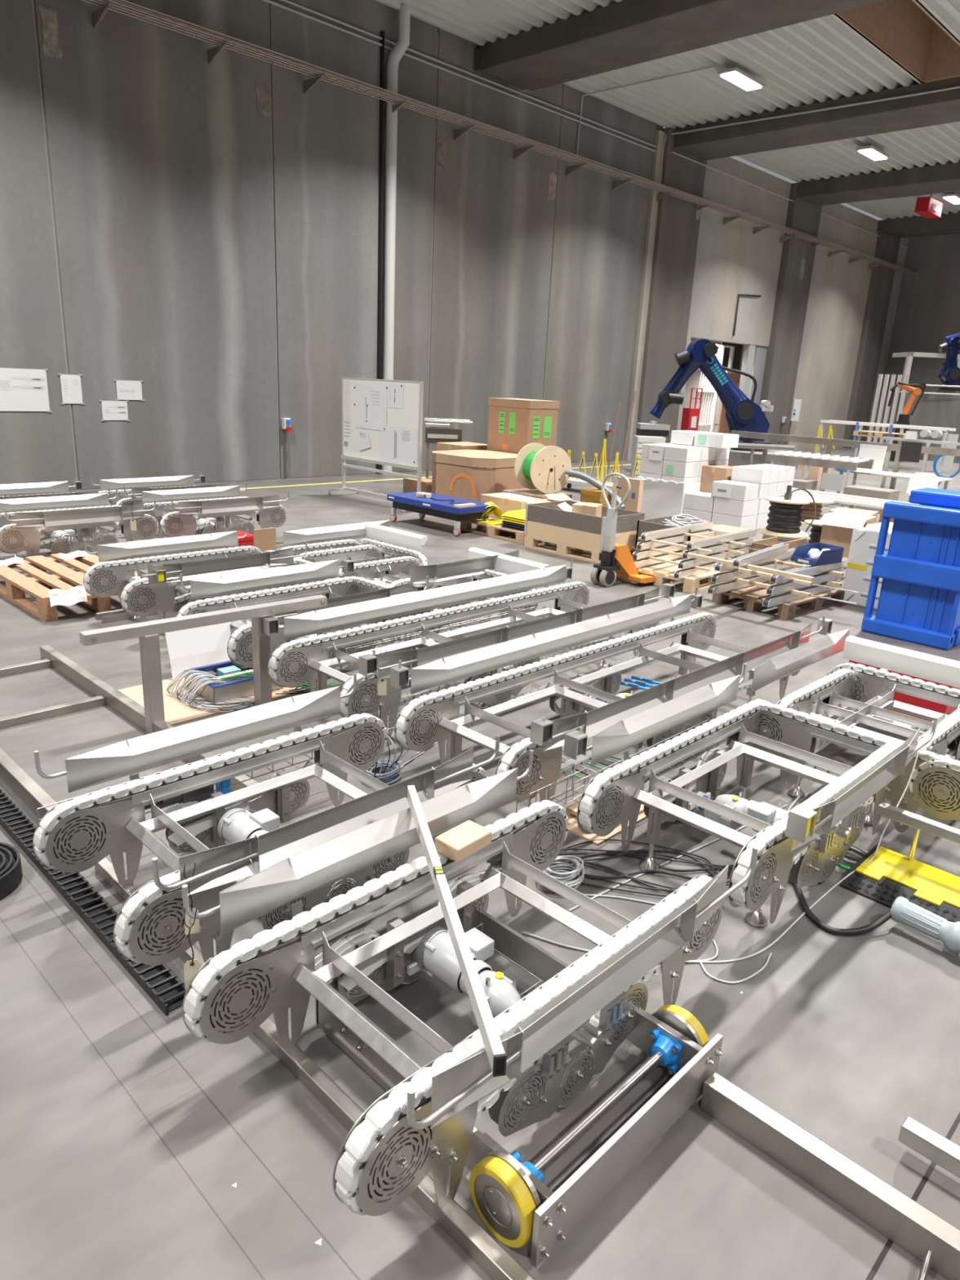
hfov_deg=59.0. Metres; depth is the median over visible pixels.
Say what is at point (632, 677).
cable
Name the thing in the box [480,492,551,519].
parcel
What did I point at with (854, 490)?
box
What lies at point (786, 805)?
cable
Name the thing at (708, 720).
conveyor
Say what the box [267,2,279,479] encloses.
trim
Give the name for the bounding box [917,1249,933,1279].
rod
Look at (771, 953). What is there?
cable
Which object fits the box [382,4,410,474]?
downpipe
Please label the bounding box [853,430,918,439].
pallet
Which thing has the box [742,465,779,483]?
carton
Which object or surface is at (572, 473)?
bundle
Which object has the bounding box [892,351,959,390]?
gantry
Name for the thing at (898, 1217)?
rail
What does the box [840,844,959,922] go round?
ramp
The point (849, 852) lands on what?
cable
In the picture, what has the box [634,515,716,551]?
wooden crate
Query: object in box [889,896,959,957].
motor
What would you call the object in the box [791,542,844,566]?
storage bin
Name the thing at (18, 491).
conveyor
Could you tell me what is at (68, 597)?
cloth
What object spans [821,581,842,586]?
batten
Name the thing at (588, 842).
cable
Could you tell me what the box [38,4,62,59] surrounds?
mortar patch
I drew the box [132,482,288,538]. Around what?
conveyor
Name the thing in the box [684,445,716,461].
carton
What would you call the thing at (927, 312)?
wall
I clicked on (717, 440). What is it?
carton
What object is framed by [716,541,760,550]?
rod
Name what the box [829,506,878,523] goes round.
cardboard box
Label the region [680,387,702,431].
machine
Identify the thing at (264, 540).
board
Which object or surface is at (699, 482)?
carton
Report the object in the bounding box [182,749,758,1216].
conveyor
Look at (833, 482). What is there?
table
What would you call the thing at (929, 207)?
roof unit
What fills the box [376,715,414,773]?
cable
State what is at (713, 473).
carton
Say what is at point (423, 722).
conveyor
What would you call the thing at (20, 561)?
cloth
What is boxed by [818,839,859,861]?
cable
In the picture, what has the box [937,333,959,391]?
robot
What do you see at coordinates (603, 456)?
folding stand
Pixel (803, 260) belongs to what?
mortar patch
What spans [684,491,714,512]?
carton
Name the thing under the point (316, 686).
cable
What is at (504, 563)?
conveyor
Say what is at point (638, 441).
base cabinet
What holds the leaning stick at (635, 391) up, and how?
on the floor
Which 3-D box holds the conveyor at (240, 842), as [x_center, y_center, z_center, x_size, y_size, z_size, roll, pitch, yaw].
[-0.809,0.676,3.379,1.046,0.619,1.600,19,23,42]
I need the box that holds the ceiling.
[375,0,959,219]
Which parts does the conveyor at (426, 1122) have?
plate, rod, plate, guide rail, drive chain, moulded arm, cross plate, plate, drive plate, plate, rod, plate, rod, drive chain, plate, cross plate, drive plate, guide rail, plate, plate, rod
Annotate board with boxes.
[253,527,276,552]
[717,369,741,433]
[842,526,891,609]
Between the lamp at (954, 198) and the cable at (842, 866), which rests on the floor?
the cable at (842, 866)
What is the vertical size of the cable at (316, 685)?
0.016 m
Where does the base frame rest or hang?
on the floor
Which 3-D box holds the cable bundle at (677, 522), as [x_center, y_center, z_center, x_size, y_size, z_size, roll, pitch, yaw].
[2.439,-1.405,10.158,0.480,0.130,0.640,19,23,42]
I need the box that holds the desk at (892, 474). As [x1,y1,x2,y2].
[835,468,952,493]
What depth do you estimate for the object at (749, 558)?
8.07 m
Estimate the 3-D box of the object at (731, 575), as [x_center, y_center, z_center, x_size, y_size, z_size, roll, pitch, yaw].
[2.761,-0.699,8.495,1.506,0.075,0.060,-13,23,-41]
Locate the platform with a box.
[902,390,959,463]
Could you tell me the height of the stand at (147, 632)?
0.655 m
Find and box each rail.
[94,857,535,1279]
[700,1071,959,1279]
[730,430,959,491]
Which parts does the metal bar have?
vial frame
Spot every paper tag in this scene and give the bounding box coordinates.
[129,498,136,530]
[183,862,199,934]
[183,907,200,990]
[377,646,386,695]
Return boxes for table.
[737,440,795,466]
[749,450,874,491]
[880,436,959,488]
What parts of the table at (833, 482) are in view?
leg, leg, rail, rail, leg, leg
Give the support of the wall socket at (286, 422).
attached to the wall at (159, 157)
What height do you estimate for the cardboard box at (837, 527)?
0.663 m
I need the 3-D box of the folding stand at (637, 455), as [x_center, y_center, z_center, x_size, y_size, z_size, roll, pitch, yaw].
[2.817,-3.026,15.249,0.259,0.602,0.050,19,23,42]
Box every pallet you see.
[0,551,137,622]
[460,515,541,543]
[524,535,635,563]
[636,558,745,593]
[711,581,844,620]
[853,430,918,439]
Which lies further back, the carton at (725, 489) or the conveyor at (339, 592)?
the carton at (725, 489)
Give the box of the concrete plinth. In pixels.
[728,448,807,469]
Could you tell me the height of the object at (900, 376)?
2.750 m
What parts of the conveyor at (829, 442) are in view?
post, post, rail, post, blue hose coil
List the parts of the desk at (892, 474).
leg, leg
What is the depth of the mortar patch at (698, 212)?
23.04 m
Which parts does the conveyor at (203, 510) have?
rod, plate, plate, plate, rod, guide rail, drive chain, drive plate, drive chain, leg, drive plate, guide rail, plate, plate, plate, rod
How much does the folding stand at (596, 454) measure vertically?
0.542 m
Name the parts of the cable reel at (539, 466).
tie cord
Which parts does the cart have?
scissor frame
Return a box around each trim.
[31,0,78,489]
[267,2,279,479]
[425,34,438,471]
[542,87,563,399]
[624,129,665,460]
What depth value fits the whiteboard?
13.28 m
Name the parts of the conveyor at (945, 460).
post, blue post, post, rail, blue post, rail, post, motor, motor, post, clear panel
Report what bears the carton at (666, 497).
on the carton at (664, 510)
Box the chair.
[906,471,938,502]
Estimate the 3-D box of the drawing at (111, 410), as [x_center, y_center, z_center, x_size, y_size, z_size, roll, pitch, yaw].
[-5.868,-3.689,13.631,0.005,0.324,0.470,19,23,42]
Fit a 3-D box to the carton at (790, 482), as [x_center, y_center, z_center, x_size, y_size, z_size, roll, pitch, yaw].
[4.654,-2.429,13.433,0.496,0.217,0.261,19,23,42]
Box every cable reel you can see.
[514,443,571,493]
[759,529,808,543]
[760,484,816,536]
[791,495,833,524]
[804,520,822,543]
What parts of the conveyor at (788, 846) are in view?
rod, plate, plate, leg, guide rail, drive chain, moulded arm, drive plate, cross plate, plate, rod, leg, plate, plate, plate, cross plate, drive chain, rod, drive plate, guide rail, plate, rod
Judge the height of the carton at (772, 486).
0.217 m
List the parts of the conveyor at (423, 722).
rod, plate, plate, leg, cross plate, plate, plate, guide rail, drive chain, rod, leg, moulded arm, drive plate, cross plate, leg, drive chain, cross plate, guide rail, leg, drive plate, plate, rod, plate, cross plate, leg, plate, rod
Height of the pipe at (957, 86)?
1.250 m
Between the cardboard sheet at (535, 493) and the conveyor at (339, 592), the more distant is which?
the cardboard sheet at (535, 493)
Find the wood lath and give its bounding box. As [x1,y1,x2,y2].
[453,502,475,507]
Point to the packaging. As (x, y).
(564, 506)
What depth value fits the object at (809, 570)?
8.04 m
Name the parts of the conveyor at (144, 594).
rod, plate, plate, plate, cross plate, plate, rod, guide rail, drive chain, drive plate, drive chain, guide rail, drive plate, rod, plate, plate, rod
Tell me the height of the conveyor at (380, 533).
0.578 m
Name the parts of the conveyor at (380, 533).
drive chain, cross plate, cross plate, plate, drive chain, guide rail, plate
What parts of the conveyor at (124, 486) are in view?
rod, plate, drive chain, plate, rod, drive chain, guide rail, guide rail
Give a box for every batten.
[638,537,712,552]
[645,556,710,571]
[648,547,711,561]
[680,533,746,546]
[680,541,744,554]
[680,549,733,560]
[687,552,814,581]
[714,563,813,586]
[715,573,810,596]
[768,560,844,576]
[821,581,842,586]
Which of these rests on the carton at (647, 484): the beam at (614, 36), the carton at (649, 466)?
the carton at (649, 466)
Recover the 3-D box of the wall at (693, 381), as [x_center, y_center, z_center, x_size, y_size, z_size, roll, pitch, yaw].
[8.586,-8.833,30.086,3.200,4.100,11.400,19,23,42]
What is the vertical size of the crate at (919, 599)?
1.220 m
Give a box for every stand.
[79,595,326,734]
[568,449,572,479]
[575,451,586,479]
[589,453,599,481]
[596,439,607,483]
[608,452,619,484]
[631,454,639,478]
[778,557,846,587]
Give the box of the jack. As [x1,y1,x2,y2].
[601,542,638,575]
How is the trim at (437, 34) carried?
attached to the wall at (159, 157)
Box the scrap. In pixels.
[314,1238,321,1244]
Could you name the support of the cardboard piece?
on the floor
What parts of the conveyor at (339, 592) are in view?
rod, plate, plate, plate, guide rail, drive chain, rod, drive chain, cross plate, guide rail, rod, plate, drive plate, plate, rod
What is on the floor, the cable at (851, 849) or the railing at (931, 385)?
the cable at (851, 849)
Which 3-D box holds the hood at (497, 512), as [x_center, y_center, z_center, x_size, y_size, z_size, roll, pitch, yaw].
[0.106,-1.724,11.420,0.500,0.216,0.229,-6,19,-27]
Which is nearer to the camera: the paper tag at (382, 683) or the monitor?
the paper tag at (382, 683)
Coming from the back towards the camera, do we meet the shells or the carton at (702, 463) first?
the carton at (702, 463)
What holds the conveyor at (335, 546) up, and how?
on the floor
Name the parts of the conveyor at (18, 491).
guide rail, guide rail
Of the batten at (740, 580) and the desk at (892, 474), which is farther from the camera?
the desk at (892, 474)
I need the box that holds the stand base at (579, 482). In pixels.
[566,476,613,489]
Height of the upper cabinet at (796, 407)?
1.800 m
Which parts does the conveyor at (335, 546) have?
plate, plate, drive chain, guide rail, drive chain, plate, plate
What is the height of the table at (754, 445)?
0.960 m
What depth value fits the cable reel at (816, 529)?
11.21 m
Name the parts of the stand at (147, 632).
post, post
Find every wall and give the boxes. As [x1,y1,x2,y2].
[0,0,662,490]
[635,127,901,448]
[676,156,909,450]
[683,337,744,432]
[872,233,959,443]
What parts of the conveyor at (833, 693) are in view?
guide rail, plate, drive chain, plate, plate, cross plate, cross plate, plate, drive chain, plate, plate, plate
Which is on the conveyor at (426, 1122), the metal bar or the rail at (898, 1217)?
the metal bar
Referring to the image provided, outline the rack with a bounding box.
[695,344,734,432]
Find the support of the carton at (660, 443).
on the carton at (649, 466)
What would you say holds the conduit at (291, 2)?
attached to the wall at (677, 229)
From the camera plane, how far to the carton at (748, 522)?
12.60 m
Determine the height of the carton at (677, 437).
0.202 m
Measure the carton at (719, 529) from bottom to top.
0.263 m
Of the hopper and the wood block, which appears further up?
the hopper
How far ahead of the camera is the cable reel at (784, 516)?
10.72 m
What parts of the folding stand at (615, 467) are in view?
leg, post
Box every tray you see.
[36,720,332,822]
[81,0,917,274]
[341,454,417,470]
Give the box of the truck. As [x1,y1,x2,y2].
[590,472,656,586]
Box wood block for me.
[434,820,492,862]
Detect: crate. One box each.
[225,530,253,548]
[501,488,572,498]
[524,500,645,551]
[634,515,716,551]
[742,536,806,573]
[797,464,830,487]
[848,659,959,721]
[861,487,959,650]
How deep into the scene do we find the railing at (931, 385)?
28.27 m
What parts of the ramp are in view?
yellow lid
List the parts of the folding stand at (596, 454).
leg, leg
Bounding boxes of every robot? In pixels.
[635,338,773,451]
[887,382,924,461]
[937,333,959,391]
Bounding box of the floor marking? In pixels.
[240,464,631,489]
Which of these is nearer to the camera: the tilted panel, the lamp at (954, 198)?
the tilted panel
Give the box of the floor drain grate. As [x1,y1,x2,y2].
[0,788,186,1016]
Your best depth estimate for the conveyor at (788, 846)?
3.64 m
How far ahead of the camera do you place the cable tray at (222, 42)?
15.93 m
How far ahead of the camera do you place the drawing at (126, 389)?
13.71 m
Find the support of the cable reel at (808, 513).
on the cable reel at (816, 529)
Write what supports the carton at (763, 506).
on the carton at (762, 519)
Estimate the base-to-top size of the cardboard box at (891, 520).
0.741 m
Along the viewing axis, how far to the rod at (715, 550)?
8.89 m
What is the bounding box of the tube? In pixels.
[897,1115,959,1177]
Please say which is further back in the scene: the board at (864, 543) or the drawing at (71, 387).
the drawing at (71, 387)
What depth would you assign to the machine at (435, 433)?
14.94 m
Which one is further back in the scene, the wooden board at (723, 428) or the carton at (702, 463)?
the wooden board at (723, 428)
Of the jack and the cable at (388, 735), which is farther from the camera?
the jack
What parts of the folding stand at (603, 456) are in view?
leg, post, leg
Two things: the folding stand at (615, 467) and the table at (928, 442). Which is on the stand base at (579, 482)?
the folding stand at (615, 467)
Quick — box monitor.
[898,441,922,462]
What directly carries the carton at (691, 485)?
on the carton at (666, 497)
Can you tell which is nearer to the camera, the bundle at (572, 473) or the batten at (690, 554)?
the batten at (690, 554)
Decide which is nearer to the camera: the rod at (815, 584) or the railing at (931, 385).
the rod at (815, 584)
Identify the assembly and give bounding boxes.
[315,909,723,1267]
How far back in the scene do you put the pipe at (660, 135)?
22.46 m
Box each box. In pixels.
[403,477,431,493]
[416,492,431,497]
[431,449,525,502]
[436,441,487,450]
[487,397,559,453]
[777,478,817,497]
[818,511,876,570]
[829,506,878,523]
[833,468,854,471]
[840,484,899,514]
[865,522,893,531]
[878,507,893,522]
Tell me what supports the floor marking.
on the floor
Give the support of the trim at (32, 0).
attached to the wall at (159, 157)
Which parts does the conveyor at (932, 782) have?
drive chain, plate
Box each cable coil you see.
[363,759,401,784]
[537,855,585,891]
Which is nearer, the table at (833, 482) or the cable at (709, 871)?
the cable at (709, 871)
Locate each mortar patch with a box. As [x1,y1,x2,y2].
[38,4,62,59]
[255,78,271,117]
[437,137,448,168]
[546,172,557,201]
[695,203,700,219]
[799,257,805,279]
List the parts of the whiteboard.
post, cross rail, cross rail, rail, panel, post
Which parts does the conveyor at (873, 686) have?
plate, plate, drive chain, cross plate, plate, drive chain, guide rail, plate, cross plate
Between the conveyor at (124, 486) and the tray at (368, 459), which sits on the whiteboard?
the tray at (368, 459)
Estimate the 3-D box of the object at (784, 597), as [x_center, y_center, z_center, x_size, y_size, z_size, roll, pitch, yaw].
[3.125,-0.458,8.126,1.506,0.075,0.060,-13,23,-41]
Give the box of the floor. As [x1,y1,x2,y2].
[0,447,959,1279]
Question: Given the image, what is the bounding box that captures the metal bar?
[406,783,506,1077]
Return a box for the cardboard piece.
[565,800,647,845]
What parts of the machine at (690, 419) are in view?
sign plate, guard rail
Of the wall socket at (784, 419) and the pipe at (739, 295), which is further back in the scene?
the wall socket at (784, 419)
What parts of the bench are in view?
rail, rail, rail, rail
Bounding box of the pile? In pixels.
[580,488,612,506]
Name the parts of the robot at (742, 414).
gripper plate, wrist motor, arm, elbow motor, elbow motor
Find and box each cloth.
[0,557,23,566]
[48,585,87,607]
[58,551,90,559]
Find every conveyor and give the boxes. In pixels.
[0,477,111,531]
[0,489,159,557]
[32,673,499,965]
[83,525,307,635]
[90,472,237,513]
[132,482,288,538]
[176,553,428,671]
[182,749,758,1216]
[262,559,675,738]
[263,521,428,596]
[279,520,389,578]
[333,549,519,609]
[345,605,535,653]
[349,547,549,640]
[390,586,832,813]
[563,663,937,928]
[572,719,726,802]
[751,628,959,760]
[755,635,959,831]
[816,419,959,472]
[877,759,959,862]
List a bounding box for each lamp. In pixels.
[717,66,764,91]
[855,145,889,160]
[941,193,959,204]
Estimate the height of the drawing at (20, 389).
0.634 m
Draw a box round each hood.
[475,504,502,519]
[480,502,497,518]
[484,501,498,517]
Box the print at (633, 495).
[631,493,635,498]
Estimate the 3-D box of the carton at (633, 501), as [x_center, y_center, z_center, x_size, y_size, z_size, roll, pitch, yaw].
[2.134,-2.005,12.379,0.468,0.719,0.101,19,23,42]
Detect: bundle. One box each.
[166,660,339,712]
[564,469,625,509]
[661,514,706,526]
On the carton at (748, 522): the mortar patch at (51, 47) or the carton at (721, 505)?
the carton at (721, 505)
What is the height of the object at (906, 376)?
2.750 m
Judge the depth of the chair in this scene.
14.70 m
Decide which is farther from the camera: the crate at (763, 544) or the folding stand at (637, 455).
the folding stand at (637, 455)
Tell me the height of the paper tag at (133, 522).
0.325 m
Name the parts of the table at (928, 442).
post, post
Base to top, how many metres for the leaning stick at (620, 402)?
1.703 m
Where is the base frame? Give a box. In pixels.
[0,644,260,818]
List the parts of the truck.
loop handle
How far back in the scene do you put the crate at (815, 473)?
19.04 m
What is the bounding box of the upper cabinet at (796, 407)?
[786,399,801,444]
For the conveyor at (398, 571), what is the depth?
7.08 m
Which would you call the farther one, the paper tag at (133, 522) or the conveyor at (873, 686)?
the paper tag at (133, 522)
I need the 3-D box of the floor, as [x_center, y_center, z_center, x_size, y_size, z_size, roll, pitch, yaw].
[10.440,0.040,8.448,32.400,0.100,50.300,19,23,42]
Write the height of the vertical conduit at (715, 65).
1.319 m
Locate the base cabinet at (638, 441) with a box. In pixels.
[630,435,666,479]
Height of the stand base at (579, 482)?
0.218 m
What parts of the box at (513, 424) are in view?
lid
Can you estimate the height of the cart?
0.382 m
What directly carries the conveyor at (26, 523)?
on the floor
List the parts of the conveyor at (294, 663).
rod, plate, plate, leg, plate, cross plate, plate, rod, guide rail, drive chain, drive plate, cross plate, drive chain, drive plate, guide rail, cross plate, plate, cross plate, plate, plate, rod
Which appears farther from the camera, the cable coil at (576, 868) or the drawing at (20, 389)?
the drawing at (20, 389)
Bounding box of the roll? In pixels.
[0,842,22,900]
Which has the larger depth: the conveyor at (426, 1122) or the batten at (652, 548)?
the batten at (652, 548)
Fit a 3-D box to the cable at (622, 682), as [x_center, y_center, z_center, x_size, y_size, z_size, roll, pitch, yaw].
[1.086,0.324,5.426,0.430,0.060,0.043,10,19,22]
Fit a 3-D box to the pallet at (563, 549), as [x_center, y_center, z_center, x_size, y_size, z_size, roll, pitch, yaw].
[1.263,-1.167,10.509,1.200,0.144,0.800,19,23,42]
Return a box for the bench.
[782,487,918,517]
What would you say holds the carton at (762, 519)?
on the floor
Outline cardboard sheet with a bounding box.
[117,678,305,725]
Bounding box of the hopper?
[475,501,502,525]
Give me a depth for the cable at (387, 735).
4.28 m
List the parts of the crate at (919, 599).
frame post, frame post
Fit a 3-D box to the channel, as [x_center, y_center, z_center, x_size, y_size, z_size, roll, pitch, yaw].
[-2.709,-0.258,7.109,0.160,0.050,0.950,19,23,42]
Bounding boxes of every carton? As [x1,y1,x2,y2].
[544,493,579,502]
[571,502,602,516]
[612,475,644,511]
[639,472,662,489]
[640,443,675,461]
[640,457,664,475]
[640,501,659,518]
[641,487,660,503]
[657,504,684,517]
[658,489,697,507]
[659,443,689,445]
[660,475,698,493]
[662,460,700,477]
[663,445,702,462]
[670,430,709,445]
[683,508,712,522]
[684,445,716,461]
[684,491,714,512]
[693,431,739,448]
[697,476,701,491]
[698,460,715,476]
[698,464,733,493]
[705,524,754,541]
[711,480,759,501]
[711,512,757,529]
[712,497,759,516]
[714,459,728,466]
[715,448,729,460]
[730,466,771,484]
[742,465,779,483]
[751,464,787,482]
[755,512,768,529]
[756,498,770,514]
[757,484,768,499]
[762,463,795,481]
[767,482,777,497]
[775,481,785,497]
[782,480,793,496]
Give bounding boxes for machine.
[424,417,472,478]
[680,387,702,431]
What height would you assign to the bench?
0.385 m
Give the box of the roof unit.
[914,194,942,218]
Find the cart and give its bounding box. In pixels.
[386,491,495,536]
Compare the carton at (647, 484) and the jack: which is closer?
the jack
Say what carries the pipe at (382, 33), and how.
attached to the wall at (159, 157)
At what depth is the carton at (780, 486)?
13.07 m
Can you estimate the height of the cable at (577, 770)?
0.089 m
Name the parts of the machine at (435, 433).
post, frame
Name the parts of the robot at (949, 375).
elbow motor, arm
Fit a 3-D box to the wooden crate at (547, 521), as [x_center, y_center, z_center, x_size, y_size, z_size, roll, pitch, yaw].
[1.275,-1.427,10.428,1.212,0.400,0.812,19,23,42]
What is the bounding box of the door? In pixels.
[738,344,767,405]
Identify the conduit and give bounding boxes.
[262,0,908,248]
[576,64,716,156]
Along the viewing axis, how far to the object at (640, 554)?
9.20 m
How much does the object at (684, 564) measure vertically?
0.075 m
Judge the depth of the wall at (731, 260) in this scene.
27.50 m
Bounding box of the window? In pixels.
[709,341,742,430]
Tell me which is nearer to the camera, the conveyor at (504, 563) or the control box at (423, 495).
the conveyor at (504, 563)
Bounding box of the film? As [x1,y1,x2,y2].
[637,476,684,484]
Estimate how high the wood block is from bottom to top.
0.052 m
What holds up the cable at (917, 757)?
on the floor
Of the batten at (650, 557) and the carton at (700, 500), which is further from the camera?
the carton at (700, 500)
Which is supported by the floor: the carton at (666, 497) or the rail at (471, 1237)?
the rail at (471, 1237)
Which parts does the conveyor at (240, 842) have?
rod, plate, post, plate, plate, dark motor, cross plate, plate, guide rail, rod, moulded arm, drive chain, drive plate, drive chain, guide rail, drive plate, plate, rod, plate, cross plate, plate, rod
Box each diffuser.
[720,71,761,91]
[857,148,887,160]
[943,195,959,204]
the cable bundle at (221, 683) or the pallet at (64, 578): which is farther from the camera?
the pallet at (64, 578)
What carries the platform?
on the floor
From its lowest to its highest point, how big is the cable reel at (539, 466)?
0.670 m
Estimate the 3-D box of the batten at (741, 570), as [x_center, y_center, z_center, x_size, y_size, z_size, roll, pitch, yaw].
[2.682,-0.628,8.075,0.980,0.030,0.050,19,23,42]
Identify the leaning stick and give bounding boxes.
[606,401,621,475]
[619,391,635,473]
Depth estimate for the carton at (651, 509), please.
13.44 m
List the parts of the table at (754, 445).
leg, frame, rail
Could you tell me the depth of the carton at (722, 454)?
13.53 m
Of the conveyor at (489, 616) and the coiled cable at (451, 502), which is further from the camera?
the coiled cable at (451, 502)
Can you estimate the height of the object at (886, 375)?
2.750 m
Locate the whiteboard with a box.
[326,377,423,512]
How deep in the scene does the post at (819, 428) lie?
23.22 m
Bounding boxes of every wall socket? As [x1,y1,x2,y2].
[281,417,291,479]
[604,422,611,461]
[779,417,786,444]
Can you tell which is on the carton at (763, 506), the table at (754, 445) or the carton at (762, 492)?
the carton at (762, 492)
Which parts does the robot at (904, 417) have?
arm, arm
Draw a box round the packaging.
[557,502,572,528]
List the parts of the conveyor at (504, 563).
plate, drive chain, plate, cross plate, drive chain, guide rail, plate, plate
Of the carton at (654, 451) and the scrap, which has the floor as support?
the scrap
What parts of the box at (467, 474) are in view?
lid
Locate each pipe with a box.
[375,30,384,474]
[733,293,761,335]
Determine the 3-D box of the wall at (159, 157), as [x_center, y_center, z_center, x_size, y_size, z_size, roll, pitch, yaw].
[-7.036,-6.331,11.674,0.300,8.550,32.400,19,23,42]
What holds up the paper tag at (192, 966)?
hanging from the conveyor at (426, 1122)
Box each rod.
[715,550,743,555]
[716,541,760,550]
[810,594,857,604]
[812,583,858,593]
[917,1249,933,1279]
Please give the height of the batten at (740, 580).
0.030 m
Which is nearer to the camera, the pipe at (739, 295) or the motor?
the motor
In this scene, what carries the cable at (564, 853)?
on the floor
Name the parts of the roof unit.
sign plate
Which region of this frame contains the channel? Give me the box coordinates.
[95,603,184,623]
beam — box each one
[474,0,887,90]
[673,76,959,160]
[795,161,959,205]
[876,212,959,238]
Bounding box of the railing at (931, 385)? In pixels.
[899,384,959,395]
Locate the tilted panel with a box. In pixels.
[857,444,887,471]
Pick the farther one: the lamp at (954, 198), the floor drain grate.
the lamp at (954, 198)
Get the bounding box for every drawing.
[0,368,52,412]
[57,373,84,404]
[99,400,130,421]
[114,379,144,400]
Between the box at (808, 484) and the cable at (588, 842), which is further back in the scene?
the box at (808, 484)
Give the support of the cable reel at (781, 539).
on the floor
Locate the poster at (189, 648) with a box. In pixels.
[164,619,251,680]
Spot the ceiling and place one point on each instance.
(823, 59)
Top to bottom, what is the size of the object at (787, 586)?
0.075 m
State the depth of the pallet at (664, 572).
8.91 m
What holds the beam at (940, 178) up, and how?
attached to the wall at (677, 229)
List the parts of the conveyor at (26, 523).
plate, plate, rod, moulded arm, guide rail, drive chain, drive plate, guide rail, drive chain, drive plate, leg, plate, rod, plate, rod, plate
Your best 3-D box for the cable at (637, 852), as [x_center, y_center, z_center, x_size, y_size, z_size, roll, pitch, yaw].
[0.600,0.979,3.671,0.967,0.012,0.267,5,17,6]
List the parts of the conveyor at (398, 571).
plate, drive chain, cross plate, cross plate, plate, drive chain, plate, guide rail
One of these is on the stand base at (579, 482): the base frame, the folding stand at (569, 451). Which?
the folding stand at (569, 451)
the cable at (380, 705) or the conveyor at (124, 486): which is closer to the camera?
the cable at (380, 705)
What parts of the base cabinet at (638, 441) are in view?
drawer, drawer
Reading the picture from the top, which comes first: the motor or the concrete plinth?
the concrete plinth
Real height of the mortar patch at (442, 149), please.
0.538 m
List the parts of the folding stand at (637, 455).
leg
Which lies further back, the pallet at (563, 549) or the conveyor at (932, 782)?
the pallet at (563, 549)
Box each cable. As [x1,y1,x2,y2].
[275,686,316,694]
[282,684,316,693]
[288,682,316,691]
[373,705,381,777]
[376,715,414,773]
[377,710,404,779]
[385,734,424,773]
[387,734,434,768]
[391,736,438,764]
[430,497,468,503]
[486,852,733,892]
[488,848,733,897]
[522,893,718,961]
[548,849,715,879]
[549,839,718,890]
[551,851,731,888]
[561,755,595,772]
[561,761,588,775]
[562,750,602,768]
[568,804,787,911]
[620,681,648,689]
[623,678,655,687]
[631,675,662,684]
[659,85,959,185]
[684,751,919,963]
[698,952,772,983]
[787,795,867,853]
[791,882,891,935]
[801,793,865,856]
[816,836,862,858]
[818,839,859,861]
[836,863,851,871]
[842,857,857,863]
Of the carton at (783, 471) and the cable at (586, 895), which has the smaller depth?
the cable at (586, 895)
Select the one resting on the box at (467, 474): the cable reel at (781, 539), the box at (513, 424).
the box at (513, 424)
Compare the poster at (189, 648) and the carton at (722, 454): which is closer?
the poster at (189, 648)
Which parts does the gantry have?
post, post, post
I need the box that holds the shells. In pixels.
[501,509,525,531]
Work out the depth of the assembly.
2.24 m

